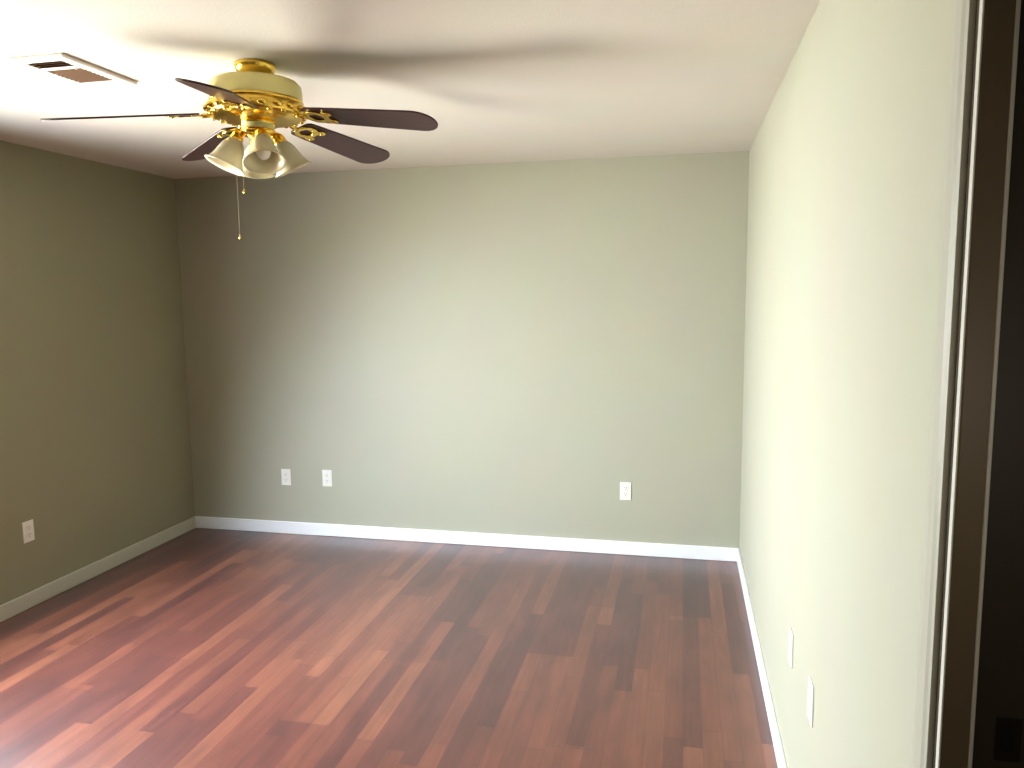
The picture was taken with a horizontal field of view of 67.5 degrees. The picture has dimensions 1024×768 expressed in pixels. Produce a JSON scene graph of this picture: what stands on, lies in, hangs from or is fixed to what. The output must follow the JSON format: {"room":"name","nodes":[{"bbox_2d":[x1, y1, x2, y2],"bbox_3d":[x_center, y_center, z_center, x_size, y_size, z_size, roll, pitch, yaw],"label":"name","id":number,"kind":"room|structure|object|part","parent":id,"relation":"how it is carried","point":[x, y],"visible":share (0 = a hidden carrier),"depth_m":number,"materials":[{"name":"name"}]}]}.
{"room":"empty bedroom","nodes":[
{"label":"empty bedroom","id":0,"kind":"room"},
{"bbox_2d":[0,140,194,604],"bbox_3d":[-2.526,-0.084,4.536,0.115,2.440,1.720,1,7,12],"label":"wall","id":1,"kind":"structure","parent":0,"point":[95,456],"depth_m":4.46,"materials":[{"name":"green paint"}]},
{"bbox_2d":[22,519,34,543],"bbox_3d":[-2.576,0.786,4.085,0.008,0.114,0.070,1,7,12],"label":"electrical outlet","id":2,"kind":"object","parent":1,"relation":"attached to","point":[28,530],"visible":1,"depth_m":4.08,"materials":[{"name":"white plastic"}]},
{"bbox_2d":[0,517,195,621],"bbox_3d":[-2.853,1.303,2.860,0.014,0.085,5.406,1,7,12],"label":"baseboard","id":3,"kind":"structure","parent":1,"relation":"attached to","point":[22,603],"depth_m":4.50,"materials":[{"name":"beige wood"}]},
{"bbox_2d":[0,528,777,767],"bbox_3d":[-1.027,1.423,2.474,3.979,0.100,5.650,1,7,12],"label":"floor","id":4,"kind":"structure","parent":0,"point":[205,648],"depth_m":3.45,"materials":[{"name":"brown wood"}]},
{"bbox_2d":[0,0,819,178],"bbox_3d":[-1.053,-1.110,2.175,3.979,0.120,5.650,1,7,12],"label":"ceiling","id":5,"kind":"structure","parent":0,"point":[494,81],"depth_m":2.77,"materials":[{"name":"paint"}]},
{"bbox_2d":[9,53,136,87],"bbox_3d":[-1.536,-1.098,2.702,0.210,0.017,0.360,1,7,12],"label":"ceiling vent","id":6,"kind":"object","parent":5,"relation":"in","point":[72,69],"visible":1,"depth_m":2.67,"materials":[{"name":"white metal"}]},
{"bbox_2d":[41,58,437,238],"bbox_3d":[-0.837,-0.808,2.675,1.213,0.600,1.260,1,7,12],"label":"fan","id":7,"kind":"object","parent":5,"relation":"hanging from","point":[257,102],"visible":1,"depth_m":2.61,"materials":[{"name":"gold metal"}]},
{"bbox_3d":[-1.280,-0.879,2.518,0.472,0.006,0.150,-10,22,-21],"label":"blade","id":8,"kind":"part","parent":7,"relation":"part of","materials":[{"name":"brown wood"}]},
{"label":"blade","id":9,"kind":"part","parent":7,"relation":"part of","materials":[{"name":"brown wood"}]},
{"bbox_3d":[-0.855,-0.853,2.259,0.150,0.006,0.472,11,12,-7],"label":"blade","id":10,"kind":"part","parent":7,"relation":"part of","materials":[{"name":"brown wood"}]},
{"bbox_3d":[-0.972,-0.802,2.650,0.142,0.108,0.142,24,-5,-26],"label":"lamp shade","id":11,"kind":"part","parent":7,"relation":"part of","materials":[{"name":"white glass"}]},
{"bbox_2d":[229,130,244,143],"bbox_3d":[-0.949,-0.860,2.655,0.047,0.032,0.047,24,-5,-26],"label":"socket","id":12,"kind":"object","parent":7,"relation":"attached to","point":[237,136],"depth_m":2.64,"materials":[{"name":"gold metal"}]},
{"bbox_3d":[-0.952,-0.707,2.661,0.001,0.373,0.013,1,7,12],"label":"pull chain","id":13,"kind":"part","parent":7,"relation":"part of","materials":[{"name":"beige"}]},
{"bbox_3d":[-0.928,-0.783,2.647,0.001,0.218,0.013,1,7,12],"label":"pull chain","id":14,"kind":"part","parent":7,"relation":"part of","materials":[{"name":"beige"}]},
{"bbox_2d":[239,117,275,133],"bbox_3d":[-0.888,-0.904,2.679,0.118,0.034,0.118,1,7,12],"label":"housing","id":15,"kind":"object","parent":7,"relation":"attached to","point":[248,124],"depth_m":2.63,"materials":[{"name":"gold metal"}]},
{"bbox_2d":[254,127,268,141],"bbox_3d":[-0.859,-0.857,2.623,0.047,0.032,0.047,-4,-18,-25],"label":"socket","id":16,"kind":"object","parent":7,"relation":"attached to","point":[258,131],"depth_m":2.61,"materials":[{"name":"gold metal"}]},
{"bbox_3d":[-0.848,-0.802,2.607,0.049,0.085,0.049,-4,-18,-25],"label":"bulb","id":17,"kind":"part","parent":7,"relation":"part of","materials":[{"name":"white glass"}]},
{"bbox_3d":[-0.847,-0.798,2.606,0.142,0.108,0.142,-4,-18,-25],"label":"lamp shade","id":18,"kind":"part","parent":7,"relation":"part of","materials":[{"name":"white glass"}]},
{"bbox_2d":[272,133,286,145],"bbox_3d":[-0.827,-0.868,2.713,0.047,0.032,0.047,-30,18,-20],"label":"socket","id":19,"kind":"object","parent":7,"relation":"attached to","point":[279,140],"depth_m":2.70,"materials":[{"name":"gold metal"}]},
{"bbox_3d":[-0.802,-0.813,2.731,0.142,0.108,0.142,-30,18,-20],"label":"lamp shade","id":20,"kind":"part","parent":7,"relation":"part of","materials":[{"name":"white glass"}]},
{"label":"blade","id":21,"kind":"part","parent":7,"relation":"part of","materials":[{"name":"brown wood"}]},
{"bbox_3d":[-0.476,-0.894,2.580,0.472,0.006,0.150,8,-4,13],"label":"blade","id":22,"kind":"part","parent":7,"relation":"part of","materials":[{"name":"brown wood"}]},
{"bbox_2d":[175,151,748,547],"bbox_3d":[-0.441,-0.161,5.008,3.979,2.440,0.115,1,7,12],"label":"wall","id":23,"kind":"structure","parent":0,"point":[548,348],"depth_m":4.89,"materials":[{"name":"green paint"}]},
{"bbox_2d":[281,469,290,484],"bbox_3d":[-1.560,0.643,5.291,0.070,0.114,0.008,1,7,12],"label":"electrical outlet","id":24,"kind":"object","parent":23,"relation":"attached to","point":[286,476],"visible":1,"depth_m":5.29,"materials":[{"name":"white plastic"}]},
{"bbox_2d":[322,470,331,486],"bbox_3d":[-1.261,0.642,5.224,0.070,0.114,0.008,1,7,12],"label":"electrical outlet","id":25,"kind":"object","parent":23,"relation":"attached to","point":[327,477],"visible":1,"depth_m":5.22,"materials":[{"name":"white plastic"}]},
{"bbox_2d":[194,516,738,561],"bbox_3d":[-0.443,1.015,5.083,3.749,0.085,0.014,1,7,12],"label":"baseboard","id":26,"kind":"structure","parent":23,"relation":"attached to","point":[573,544],"depth_m":5.03,"materials":[{"name":"white wood"}]},
{"bbox_2d":[620,482,630,499],"bbox_3d":[0.709,0.670,4.787,0.070,0.114,0.008,1,7,12],"label":"electrical outlet","id":27,"kind":"object","parent":23,"relation":"attached to","point":[625,490],"visible":1,"depth_m":4.79,"materials":[{"name":"white plastic"}]},
{"bbox_2d":[739,0,952,767],"bbox_3d":[1.044,0.084,2.795,0.115,2.440,3.590,1,7,12],"label":"wall","id":28,"kind":"structure","parent":0,"point":[846,171],"depth_m":1.72,"materials":[{"name":"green paint"}]},
{"bbox_2d":[737,549,786,767],"bbox_3d":[0.999,1.250,2.970,0.014,0.085,3.514,1,7,12],"label":"baseboard","id":29,"kind":"structure","parent":28,"relation":"attached to","point":[776,739],"depth_m":3.17,"materials":[{"name":"white wood"}]},
{"bbox_2d":[788,626,793,668],"bbox_3d":[0.898,0.849,2.470,0.007,0.114,0.070,1,7,12],"label":"outlet","id":30,"kind":"object","parent":28,"relation":"attached to","point":[790,649],"visible":0.98,"depth_m":2.46,"materials":[{"name":"white plastic"}]},
{"bbox_2d":[807,676,813,727],"bbox_3d":[0.813,0.865,2.089,0.007,0.114,0.070,1,7,12],"label":"outlet","id":31,"kind":"object","parent":28,"relation":"attached to","point":[810,706],"visible":0.98,"depth_m":2.08,"materials":[{"name":"white plastic"}]},
{"bbox_2d":[912,0,1023,767],"bbox_3d":[0.653,0.457,1.090,0.134,2.107,0.072,1,7,12],"label":"door frame","id":32,"kind":"structure","parent":28,"relation":"attached to","point":[1000,687],"depth_m":1.03,"materials":[{"name":"brown"}]},
{"bbox_2d":[935,0,1020,767],"bbox_3d":[0.614,0.499,1.063,0.043,2.031,0.012,1,7,12],"label":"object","id":33,"kind":"object","parent":32,"relation":"attached to","point":[994,95],"depth_m":1.00,"materials":[{"name":"brown"}]},
{"bbox_3d":[0.594,0.499,1.067,0.003,2.031,0.012,1,7,12],"label":"door jamb stop edge","id":34,"kind":"part","parent":33,"relation":"part of","materials":[{"name":"white paint"}]},
{"bbox_3d":[0.632,0.499,1.058,0.006,2.031,0.012,1,7,12],"label":"door jamb stop edge","id":35,"kind":"part","parent":33,"relation":"part of","materials":[{"name":"brown wood"}]},
{"bbox_3d":[0.680,0.489,1.052,0.014,0.033,0.002,1,7,12],"label":"door jamb strike hole","id":36,"kind":"part","parent":32,"relation":"part of","materials":[{"name":"black"}]}
]}

